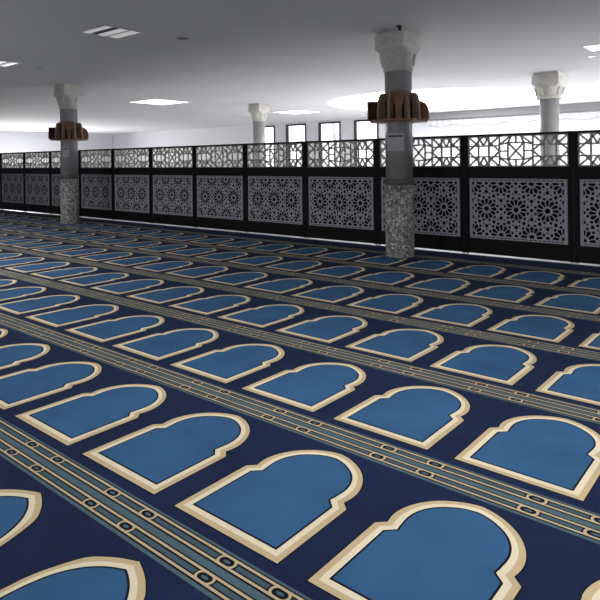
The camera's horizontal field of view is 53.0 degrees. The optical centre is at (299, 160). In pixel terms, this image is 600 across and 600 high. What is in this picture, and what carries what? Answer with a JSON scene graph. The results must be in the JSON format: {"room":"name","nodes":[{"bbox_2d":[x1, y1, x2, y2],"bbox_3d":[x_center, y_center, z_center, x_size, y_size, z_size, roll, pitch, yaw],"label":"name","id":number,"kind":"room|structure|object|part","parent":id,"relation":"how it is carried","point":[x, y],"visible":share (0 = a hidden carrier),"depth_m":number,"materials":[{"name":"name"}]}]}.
{"room":"mosque","nodes":[
{"label":"mosque","id":0,"kind":"room"},
{"bbox_2d":[0,131,111,167],"bbox_3d":[-22.225,-0.052,29.735,0.200,3.662,29.300,-1,0,40],"label":"wall","id":1,"kind":"structure","parent":0,"point":[10,141],"depth_m":37.03,"materials":[{"name":"paint"}]},
{"bbox_2d":[0,0,599,133],"bbox_3d":[-6.026,-2.053,16.242,42.000,0.350,29.300,-1,0,40],"label":"ceiling","id":2,"kind":"structure","parent":0,"point":[284,55],"depth_m":11.09,"materials":[{"name":"paint"}]},
{"bbox_2d":[0,60,20,66],"bbox_3d":[-5.802,-1.871,11.505,0.660,0.016,0.660,-1,0,40],"label":"recessed light","id":3,"kind":"object","parent":2,"relation":"in","point":[3,63],"visible":1,"depth_m":11.56,"materials":[{"name":"white plastic"}]},
{"bbox_2d":[80,25,144,38],"bbox_3d":[-2.782,-1.908,8.928,0.660,0.016,0.660,-1,0,40],"label":"recessed light","id":4,"kind":"object","parent":2,"relation":"in","point":[104,30],"visible":1,"depth_m":8.89,"materials":[{"name":"white"}]},
{"bbox_2d":[93,26,135,37],"bbox_3d":[-2.782,-1.914,8.928,0.620,0.003,0.620,-1,0,40],"label":"diffuser","id":5,"kind":"object","parent":4,"relation":"on","point":[108,31],"depth_m":8.91,"materials":[{"name":"grey plastic"}]},
{"bbox_2d":[129,99,186,104],"bbox_3d":[-4.535,-1.889,19.361,1.420,0.011,1.420,-1,0,40],"label":"recessed light","id":6,"kind":"object","parent":2,"relation":"in","point":[149,101],"visible":1,"depth_m":19.32,"materials":[{"name":"white plastic"}]},
{"bbox_2d":[174,36,191,39],"bbox_3d":[-1.835,-1.921,9.441,0.280,0.013,0.280,-1,0,40],"label":"recessed light","id":7,"kind":"object","parent":2,"relation":"in","point":[177,37],"visible":1,"depth_m":9.43,"materials":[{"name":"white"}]},
{"bbox_2d":[273,110,316,113],"bbox_3d":[-0.136,-1.942,24.026,1.400,0.011,1.400,-1,0,40],"label":"recessed light","id":8,"kind":"object","parent":2,"relation":"in","point":[291,111],"visible":1,"depth_m":24.06,"materials":[{"name":"white plastic"}]},
{"bbox_2d":[340,88,534,101],"bbox_3d":[4.767,-2.884,20.394,7.700,1.050,7.700,-1,0,40],"label":"skylight","id":9,"kind":"object","parent":2,"relation":"attached to","point":[446,94],"visible":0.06,"depth_m":23.50,"materials":[{"name":"white glass"}]},
{"bbox_2d":[581,44,599,51],"bbox_3d":[5.395,-2.008,10.581,0.660,0.011,0.660,-1,0,40],"label":"recessed light","id":10,"kind":"object","parent":2,"relation":"in","point":[596,47],"visible":1,"depth_m":10.64,"materials":[{"name":"white plastic"}]},
{"bbox_2d":[585,45,599,50],"bbox_3d":[5.395,-2.009,10.581,0.620,0.007,0.620,-1,0,40],"label":"diffuser","id":11,"kind":"object","parent":10,"relation":"attached to","point":[589,47],"depth_m":10.64,"materials":[{"name":"white plastic"}]},
{"bbox_2d":[0,209,599,266],"bbox_3d":[-5.982,1.653,16.242,42.000,0.138,29.300,-1,0,40],"label":"floor","id":12,"kind":"structure","parent":0,"point":[0,209],"depth_m":11.05,"materials":[{"name":"tile"}]},
{"bbox_2d":[248,103,268,165],"bbox_3d":[-1.392,-0.210,20.536,0.544,3.446,0.544,-1,0,40],"label":"column","id":13,"kind":"structure","parent":12,"relation":"on","point":[258,111],"depth_m":20.35,"materials":[{"name":"stone"}]},
{"bbox_2d":[0,210,599,599],"bbox_3d":[-6.473,1.583,10.648,30.400,0.012,9.870,-1,0,40],"label":"carpet","id":14,"kind":"object","parent":12,"relation":"on","point":[186,413],"visible":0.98,"depth_m":3.51,"materials":[{"name":"carpet"}]},
{"bbox_2d":[0,153,1,209],"bbox_3d":[-10.445,0.688,20.317,1.610,1.868,0.052,-1,0,40],"label":"screen panel","id":15,"kind":"object","parent":14,"relation":"on","point":[0,153],"visible":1,"depth_m":19.79,"materials":[{"name":"black paint"}]},
{"bbox_2d":[1,152,24,211],"bbox_3d":[-9.203,0.673,19.283,1.610,1.868,0.052,-1,0,40],"label":"screen panel","id":16,"kind":"object","parent":14,"relation":"on","point":[12,179],"visible":1,"depth_m":19.25,"materials":[{"name":"black paint"}]},
{"bbox_3d":[-9.209,0.878,19.273,1.450,0.929,0.018,-1,0,40],"label":"pierced panel","id":17,"kind":"part","parent":16,"relation":"part of","materials":[{"name":"black"}]},
{"bbox_3d":[-9.207,0.326,19.283,1.490,0.180,0.050,-1,0,40],"label":"rail","id":18,"kind":"part","parent":16,"relation":"part of","materials":[{"name":"black paint"}]},
{"bbox_2d":[24,151,50,214],"bbox_3d":[-7.960,0.658,18.250,1.610,1.868,0.052,-1,0,40],"label":"screen panel","id":19,"kind":"object","parent":14,"relation":"on","point":[37,198],"visible":1,"depth_m":18.22,"materials":[{"name":"black paint"}]},
{"bbox_3d":[-7.967,0.863,18.240,1.450,0.929,0.018,-1,0,40],"label":"pierced panel","id":20,"kind":"part","parent":19,"relation":"part of","materials":[{"name":"black"}]},
{"bbox_3d":[-7.965,0.311,18.250,1.490,0.180,0.050,-1,0,40],"label":"rail","id":21,"kind":"part","parent":19,"relation":"part of","materials":[{"name":"black paint"}]},
{"bbox_2d":[50,150,80,216],"bbox_3d":[-6.718,0.643,17.217,1.610,1.868,0.052,-1,0,40],"label":"screen panel","id":22,"kind":"object","parent":14,"relation":"on","point":[55,173],"visible":0.45,"depth_m":17.53,"materials":[{"name":"black paint"}]},
{"bbox_3d":[-6.722,0.296,17.217,1.490,0.180,0.050,-1,0,40],"label":"rail","id":23,"kind":"part","parent":22,"relation":"part of","materials":[{"name":"black paint"}]},
{"bbox_3d":[-6.724,0.848,17.206,1.450,0.929,0.018,-1,0,40],"label":"pierced panel","id":24,"kind":"part","parent":22,"relation":"part of","materials":[{"name":"black"}]},
{"bbox_2d":[54,84,82,223],"bbox_3d":[-5.773,-0.157,15.049,0.544,3.446,0.544,-1,0,40],"label":"column","id":25,"kind":"structure","parent":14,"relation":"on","point":[68,96],"depth_m":14.87,"materials":[{"name":"stone"}]},
{"bbox_2d":[63,147,68,156],"bbox_3d":[-5.780,-0.211,14.846,0.156,0.240,0.016,-1,0,2],"label":"paper notice","id":26,"kind":"object","parent":25,"relation":"attached to","point":[65,149],"visible":1,"depth_m":14.84,"materials":[{"name":"white paper"}]},
{"bbox_2d":[48,121,88,140],"bbox_3d":[-5.792,-0.741,15.064,0.935,0.460,0.904,-1,0,-21],"label":"shelf","id":27,"kind":"object","parent":25,"relation":"attached to","point":[66,130],"visible":0.99,"depth_m":14.78,"materials":[{"name":"brown wood"}]},
{"bbox_3d":[-5.680,-0.757,14.789,0.310,0.430,0.062,-1,0,-21],"label":"panel","id":28,"kind":"part","parent":27,"relation":"part of","materials":[{"name":"brown wood"}]},
{"bbox_3d":[-5.777,-0.526,15.049,0.868,0.030,0.868,-1,0,-21],"label":"plate","id":29,"kind":"part","parent":27,"relation":"part of","materials":[{"name":"brown wood"}]},
{"bbox_2d":[79,149,112,218],"bbox_3d":[-5.476,0.628,16.183,1.610,1.868,0.052,-1,0,40],"label":"screen panel","id":30,"kind":"object","parent":14,"relation":"on","point":[96,183],"visible":1,"depth_m":16.15,"materials":[{"name":"black paint"}]},
{"bbox_3d":[-5.487,-0.291,16.183,1.490,0.030,0.050,-1,0,40],"label":"rail","id":31,"kind":"part","parent":30,"relation":"part of","materials":[{"name":"black paint"}]},
{"bbox_3d":[-5.480,0.281,16.183,1.490,0.180,0.050,-1,0,40],"label":"rail","id":32,"kind":"part","parent":30,"relation":"part of","materials":[{"name":"black paint"}]},
{"bbox_3d":[-5.482,0.833,16.173,1.450,0.929,0.018,-1,0,40],"label":"pierced panel","id":33,"kind":"part","parent":30,"relation":"part of","materials":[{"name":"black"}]},
{"bbox_2d":[112,147,151,223],"bbox_3d":[-4.233,0.613,15.150,1.610,1.868,0.052,-1,0,40],"label":"screen panel","id":34,"kind":"object","parent":14,"relation":"on","point":[131,185],"visible":1,"depth_m":15.12,"materials":[{"name":"black paint"}]},
{"bbox_3d":[-4.244,-0.306,15.150,1.490,0.030,0.050,-1,0,40],"label":"rail","id":35,"kind":"part","parent":34,"relation":"part of","materials":[{"name":"black paint"}]},
{"bbox_3d":[-4.238,0.266,15.150,1.490,0.180,0.050,-1,0,40],"label":"rail","id":36,"kind":"part","parent":34,"relation":"part of","materials":[{"name":"black paint"}]},
{"bbox_3d":[-4.240,0.818,15.139,1.450,0.929,0.018,-1,0,40],"label":"pierced panel","id":37,"kind":"part","parent":34,"relation":"part of","materials":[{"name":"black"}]},
{"bbox_2d":[150,146,194,227],"bbox_3d":[-2.991,0.598,14.117,1.610,1.868,0.052,-1,0,40],"label":"screen panel","id":38,"kind":"object","parent":14,"relation":"on","point":[172,188],"visible":1,"depth_m":14.07,"materials":[{"name":"black paint"}]},
{"bbox_3d":[-3.002,-0.321,14.117,1.490,0.030,0.050,-1,0,40],"label":"rail","id":39,"kind":"part","parent":38,"relation":"part of","materials":[{"name":"black paint"}]},
{"bbox_3d":[-2.995,0.251,14.117,1.490,0.180,0.050,-1,0,40],"label":"rail","id":40,"kind":"part","parent":38,"relation":"part of","materials":[{"name":"black paint"}]},
{"bbox_3d":[-2.997,0.803,14.106,1.450,0.929,0.018,-1,0,40],"label":"pierced panel","id":41,"kind":"part","parent":38,"relation":"part of","materials":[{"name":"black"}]},
{"bbox_2d":[194,144,246,232],"bbox_3d":[-1.749,0.583,13.083,1.610,1.868,0.052,-1,0,40],"label":"screen panel","id":42,"kind":"object","parent":14,"relation":"on","point":[220,203],"visible":1,"depth_m":13.03,"materials":[{"name":"black paint"}]},
{"bbox_3d":[-1.760,-0.336,13.083,1.490,0.030,0.050,-1,0,40],"label":"rail","id":43,"kind":"part","parent":42,"relation":"part of","materials":[{"name":"metal"}]},
{"bbox_3d":[-1.753,0.236,13.083,1.490,0.180,0.050,-1,0,40],"label":"rail","id":44,"kind":"part","parent":42,"relation":"part of","materials":[{"name":"black paint"}]},
{"bbox_3d":[-1.755,0.789,13.073,1.450,0.929,0.018,-1,0,40],"label":"pierced panel","id":45,"kind":"part","parent":42,"relation":"part of","materials":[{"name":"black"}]},
{"bbox_2d":[245,141,306,238],"bbox_3d":[-0.506,0.568,12.050,1.610,1.868,0.052,-1,0,40],"label":"screen panel","id":46,"kind":"object","parent":14,"relation":"on","point":[274,195],"visible":1,"depth_m":12.01,"materials":[{"name":"black paint"}]},
{"bbox_3d":[-0.517,-0.351,12.050,1.490,0.030,0.050,-1,0,40],"label":"rail","id":47,"kind":"part","parent":46,"relation":"part of","materials":[{"name":"black paint"}]},
{"bbox_3d":[-0.511,0.221,12.050,1.490,0.180,0.050,-1,0,40],"label":"rail","id":48,"kind":"part","parent":46,"relation":"part of","materials":[{"name":"black paint"}]},
{"bbox_3d":[-0.513,0.774,12.039,1.450,0.929,0.018,-1,0,40],"label":"pierced panel","id":49,"kind":"part","parent":46,"relation":"part of","materials":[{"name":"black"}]},
{"bbox_2d":[305,139,377,245],"bbox_3d":[0.736,0.553,11.017,1.610,1.868,0.052,-1,0,40],"label":"screen panel","id":50,"kind":"object","parent":14,"relation":"on","point":[341,201],"visible":1,"depth_m":10.97,"materials":[{"name":"black paint"}]},
{"bbox_3d":[0.725,-0.366,11.017,1.490,0.030,0.050,-1,0,40],"label":"rail","id":51,"kind":"part","parent":50,"relation":"part of","materials":[{"name":"black paint"}]},
{"bbox_3d":[0.732,0.206,11.017,1.490,0.180,0.050,-1,0,40],"label":"rail","id":52,"kind":"part","parent":50,"relation":"part of","materials":[{"name":"black paint"}]},
{"bbox_3d":[0.730,0.759,11.006,1.450,0.929,0.018,-1,0,40],"label":"pierced panel","id":53,"kind":"part","parent":50,"relation":"part of","materials":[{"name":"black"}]},
{"bbox_2d":[375,29,419,257],"bbox_3d":[1.534,-0.245,9.322,0.544,3.446,0.544,-1,0,40],"label":"column","id":54,"kind":"structure","parent":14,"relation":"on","point":[398,50],"depth_m":9.14,"materials":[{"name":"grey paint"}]},
{"bbox_2d":[387,133,403,150],"bbox_3d":[1.446,-0.287,9.159,0.275,0.270,0.052,-1,0,28],"label":"paper notice","id":55,"kind":"object","parent":54,"relation":"attached to","point":[395,141],"visible":1,"depth_m":9.13,"materials":[{"name":"white paper"}]},
{"bbox_2d":[367,90,428,123],"bbox_3d":[1.524,-0.828,9.341,0.935,0.460,0.904,-1,0,9],"label":"shelf","id":56,"kind":"object","parent":54,"relation":"attached to","point":[397,105],"visible":0.96,"depth_m":9.06,"materials":[{"name":"brown wood"}]},
{"bbox_3d":[1.482,-0.843,9.047,0.310,0.430,0.062,-1,0,9],"label":"panel","id":57,"kind":"part","parent":56,"relation":"part of","materials":[{"name":"brown wood"}]},
{"bbox_3d":[1.529,-0.613,9.322,0.868,0.030,0.868,-1,0,9],"label":"plate","id":58,"kind":"part","parent":56,"relation":"part of","materials":[{"name":"brown wood"}]},
{"bbox_2d":[377,135,465,253],"bbox_3d":[1.978,0.539,9.983,1.610,1.868,0.052,-1,0,40],"label":"screen panel","id":59,"kind":"object","parent":14,"relation":"on","point":[439,191],"visible":0.7,"depth_m":9.77,"materials":[{"name":"black paint"}]},
{"bbox_3d":[1.967,-0.381,9.983,1.490,0.030,0.050,-1,0,40],"label":"rail","id":60,"kind":"part","parent":59,"relation":"part of","materials":[{"name":"black paint"}]},
{"bbox_3d":[1.974,0.191,9.983,1.490,0.180,0.050,-1,0,40],"label":"rail","id":61,"kind":"part","parent":59,"relation":"part of","materials":[{"name":"black paint"}]},
{"bbox_3d":[1.972,0.744,9.973,1.450,0.929,0.018,-1,0,40],"label":"pierced panel","id":62,"kind":"part","parent":59,"relation":"part of","materials":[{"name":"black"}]},
{"bbox_2d":[464,131,574,263],"bbox_3d":[3.221,0.524,8.950,1.610,1.868,0.052,-1,0,40],"label":"screen panel","id":63,"kind":"object","parent":14,"relation":"on","point":[522,210],"visible":1,"depth_m":8.89,"materials":[{"name":"black paint"}]},
{"bbox_3d":[3.209,-0.396,8.950,1.490,0.030,0.050,-1,0,40],"label":"rail","id":64,"kind":"part","parent":63,"relation":"part of","materials":[{"name":"metal"}]},
{"bbox_3d":[3.214,0.729,8.939,1.450,0.929,0.018,-1,0,40],"label":"pierced panel","id":65,"kind":"part","parent":63,"relation":"part of","materials":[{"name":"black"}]},
{"bbox_3d":[3.216,0.176,8.950,1.490,0.180,0.050,-1,0,40],"label":"rail","id":66,"kind":"part","parent":63,"relation":"part of","materials":[{"name":"black paint"}]},
{"bbox_2d":[573,130,599,264],"bbox_3d":[4.463,0.509,7.916,1.610,1.868,0.052,-1,0,40],"label":"screen panel","id":67,"kind":"object","parent":14,"relation":"on","point":[586,177],"visible":1,"depth_m":8.31,"materials":[{"name":"black paint"}]},
{"bbox_3d":[4.452,-0.410,7.916,1.490,0.030,0.050,-1,0,40],"label":"rail","id":68,"kind":"part","parent":67,"relation":"part of","materials":[{"name":"black paint"}]},
{"bbox_3d":[4.459,0.162,7.916,1.490,0.180,0.050,-1,0,40],"label":"rail","id":69,"kind":"part","parent":67,"relation":"part of","materials":[{"name":"black paint"}]},
{"bbox_3d":[4.457,0.714,7.906,1.450,0.929,0.018,-1,0,40],"label":"pierced panel","id":70,"kind":"part","parent":67,"relation":"part of","materials":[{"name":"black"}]},
{"bbox_2d":[531,71,566,164],"bbox_3d":[5.766,-0.295,13.880,0.642,3.446,0.642,-1,0,40],"label":"column","id":71,"kind":"structure","parent":12,"relation":"on","point":[549,88],"depth_m":13.69,"materials":[{"name":"stone"}]},
{"bbox_2d":[112,110,599,166],"bbox_3d":[3.433,-0.360,27.590,42.400,3.662,0.220,-1,0,40],"label":"wall","id":72,"kind":"structure","parent":0,"point":[234,134],"depth_m":27.26,"materials":[{"name":"paint"}]},
{"bbox_2d":[265,125,274,160],"bbox_3d":[-1.786,-0.609,31.844,1.330,2.460,0.150,-1,0,40],"label":"window","id":73,"kind":"structure","parent":72,"relation":"in","point":[273,126],"depth_m":31.40,"materials":[{"name":"black"}]},
{"bbox_2d":[286,123,305,165],"bbox_3d":[-0.160,-0.628,30.491,1.330,2.460,0.150,-1,0,40],"label":"window","id":74,"kind":"structure","parent":72,"relation":"in","point":[287,126],"depth_m":30.83,"materials":[{"name":"black"}]},
{"bbox_2d":[318,121,340,164],"bbox_3d":[1.466,-0.648,29.139,1.330,2.460,0.150,-1,0,40],"label":"window","id":75,"kind":"structure","parent":72,"relation":"in","point":[339,122],"depth_m":29.30,"materials":[{"name":"black"}]},
{"bbox_2d":[354,120,378,165],"bbox_3d":[3.092,-0.667,27.786,1.330,2.460,0.150,-1,0,40],"label":"window","id":76,"kind":"structure","parent":72,"relation":"in","point":[355,121],"depth_m":28.12,"materials":[{"name":"black"}]},
{"bbox_2d":[427,111,599,125],"bbox_3d":[8.961,-1.603,22.681,9.200,0.250,0.060,-1,0,40],"label":"valance","id":77,"kind":"object","parent":72,"relation":"hanging from","point":[582,115],"visible":0.91,"depth_m":23.48,"materials":[{"name":"white paint"}]},
{"bbox_2d":[429,102,599,119],"bbox_3d":[12.228,-1.954,19.889,18.600,0.275,0.350,-1,0,40],"label":"trim","id":78,"kind":"structure","parent":72,"relation":"attached to","point":[590,106],"depth_m":23.16,"materials":[{"name":"grey paint"}]},
{"label":"outside","id":79,"kind":"structure","parent":0,"visible":0},
{"bbox_3d":[19.034,1.422,38.501,100.000,0.100,36.480,-1,0,40],"label":"ground","id":80,"kind":"structure","parent":79,"visible":0},
{"bbox_2d":[289,125,303,163],"bbox_3d":[0.613,-1.283,34.444,1.695,5.752,4.153,-1,0,-22],"label":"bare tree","id":81,"kind":"object","parent":80,"relation":"on","point":[295,136],"visible":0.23,"depth_m":34.32,"materials":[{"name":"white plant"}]},
{"bbox_2d":[329,123,338,165],"bbox_3d":[1.736,-1.218,32.620,1.232,5.594,3.474,-1,0,-1],"label":"bare tree","id":82,"kind":"object","parent":80,"relation":"on","point":[334,135],"visible":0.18,"depth_m":32.26,"materials":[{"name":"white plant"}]}
]}

